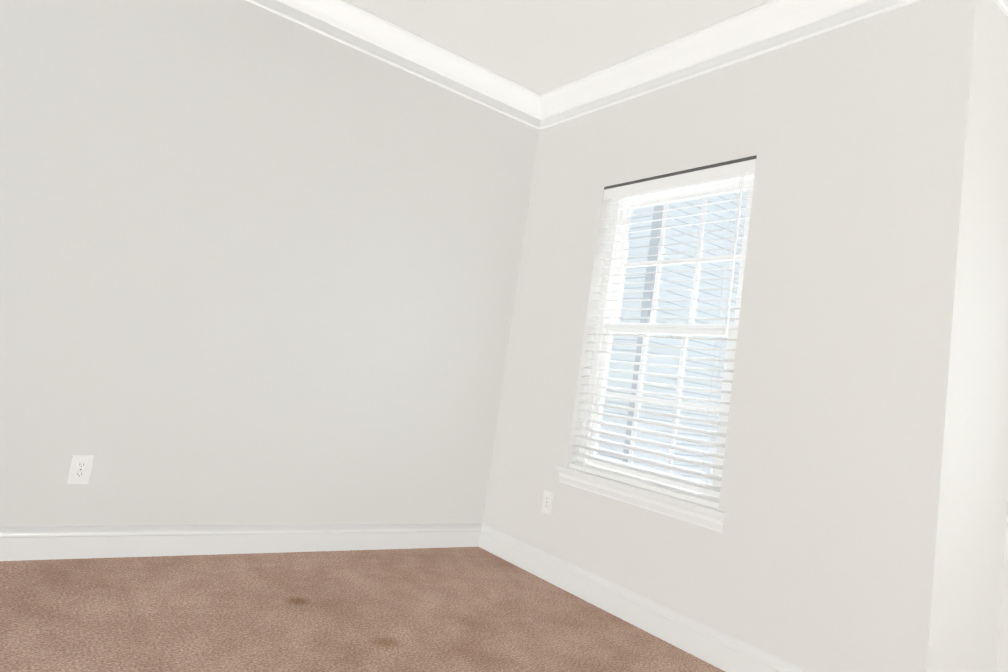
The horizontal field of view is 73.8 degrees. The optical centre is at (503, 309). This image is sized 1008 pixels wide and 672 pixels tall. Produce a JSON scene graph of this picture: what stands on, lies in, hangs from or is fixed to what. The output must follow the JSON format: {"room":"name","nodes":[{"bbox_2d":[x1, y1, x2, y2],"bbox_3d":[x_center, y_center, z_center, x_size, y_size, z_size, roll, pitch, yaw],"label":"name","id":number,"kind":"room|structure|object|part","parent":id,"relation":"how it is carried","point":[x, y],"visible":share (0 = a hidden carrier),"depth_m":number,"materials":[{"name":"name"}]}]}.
{"room":"empty room","nodes":[
{"label":"empty room","id":0,"kind":"room"},
{"bbox_2d":[0,0,539,525],"bbox_3d":[-1.222,-0.225,3.212,3.395,2.690,0.150,13,-8,-36],"label":"wall","id":1,"kind":"structure","parent":0,"point":[258,266],"depth_m":3.12,"materials":[{"name":"paint"}]},
{"bbox_2d":[68,455,92,483],"bbox_3d":[-1.730,0.655,2.740,0.070,0.114,0.007,13,-8,-36],"label":"electrical outlet","id":2,"kind":"object","parent":1,"relation":"attached to","point":[80,469],"visible":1,"depth_m":2.74,"materials":[{"name":"white plastic"}]},
{"bbox_2d":[0,547,724,671],"bbox_3d":[0.451,1.207,0.995,3.990,0.120,5.700,13,-8,-36],"label":"floor","id":3,"kind":"structure","parent":0,"point":[463,609],"depth_m":2.50,"materials":[{"name":"brown carpet"}]},
{"bbox_2d":[346,0,770,93],"bbox_3d":[0.859,-1.557,1.299,3.990,0.120,5.700,13,-8,-36],"label":"ceiling","id":4,"kind":"structure","parent":0,"point":[541,46],"depth_m":3.30,"materials":[{"name":"paint"}]},
{"bbox_2d":[482,0,993,671],"bbox_3d":[0.804,0.067,3.147,0.150,2.690,2.350,13,-8,-36],"label":"wall","id":5,"kind":"structure","parent":0,"point":[832,548],"depth_m":2.52,"materials":[{"name":"paint"}]},
{"bbox_2d":[0,523,808,671],"bbox_3d":[0.469,1.085,1.008,3.690,0.128,5.400,13,-8,-36],"label":"baseboard","id":6,"kind":"structure","parent":5,"relation":"attached to","point":[714,647],"depth_m":2.99,"materials":[{"name":"white paint"}]},
{"bbox_2d":[541,490,552,514],"bbox_3d":[0.225,1.010,3.508,0.007,0.114,0.070,13,-8,-36],"label":"electrical outlet","id":7,"kind":"object","parent":5,"relation":"attached to","point":[547,501],"visible":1,"depth_m":3.50,"materials":[{"name":"white plastic"}]},
{"bbox_2d":[245,0,1007,129],"bbox_3d":[0.839,-1.421,1.284,3.690,0.156,5.400,13,-8,-36],"label":"crown molding","id":8,"kind":"structure","parent":5,"relation":"attached to","point":[768,26],"depth_m":3.39,"materials":[{"name":"white paint"}]},
{"bbox_2d":[556,465,726,532],"bbox_3d":[0.604,0.855,3.085,0.105,0.082,1.010,13,-8,-36],"label":"window sill","id":9,"kind":"structure","parent":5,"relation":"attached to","point":[687,511],"depth_m":2.98,"materials":[{"name":"white paint"}]},
{"bbox_2d":[578,172,754,497],"bbox_3d":[0.789,0.096,3.223,0.075,1.495,0.920,13,-8,-36],"label":"window","id":10,"kind":"structure","parent":5,"relation":"in","point":[624,253],"depth_m":3.26,"materials":[{"name":"white plastic"}]},
{"bbox_2d":[569,155,756,508],"bbox_3d":[0.723,0.080,3.174,0.072,1.492,0.914,13,-8,-36],"label":"window blind","id":11,"kind":"object","parent":10,"relation":"attached to","point":[742,166],"visible":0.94,"depth_m":3.09,"materials":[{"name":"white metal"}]},
{"bbox_3d":[0.834,-0.645,3.256,0.062,0.015,0.914,13,-8,-36],"label":"head rail","id":12,"kind":"part","parent":11,"relation":"part of","materials":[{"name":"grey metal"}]},
{"bbox_2d":[946,2,1007,671],"bbox_3d":[1.750,0.133,2.476,0.595,2.690,0.150,13,-8,-36],"label":"wall","id":13,"kind":"structure","parent":0,"point":[973,639],"depth_m":2.33,"materials":[{"name":"paint"}]},
{"bbox_2d":[996,497,1007,671],"bbox_3d":[2.917,0.170,1.255,0.150,2.690,3.200,13,-8,-36],"label":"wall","id":14,"kind":"structure","parent":0,"point":[1002,661],"depth_m":2.39,"materials":[{"name":"paint"}]},
{"label":"outside","id":15,"kind":"structure","parent":0,"visible":0},
{"bbox_3d":[-19.315,-0.115,9.568,59.500,0.200,120.000,13,-8,-36],"label":"ground","id":16,"kind":"structure","parent":15,"visible":0},
{"bbox_2d":[598,191,747,482],"bbox_3d":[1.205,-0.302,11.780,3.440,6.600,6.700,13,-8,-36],"label":"window glass","id":17,"kind":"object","parent":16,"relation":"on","point":[669,295],"depth_m":8.37,"materials":[{"name":"clear glass"}]}
]}

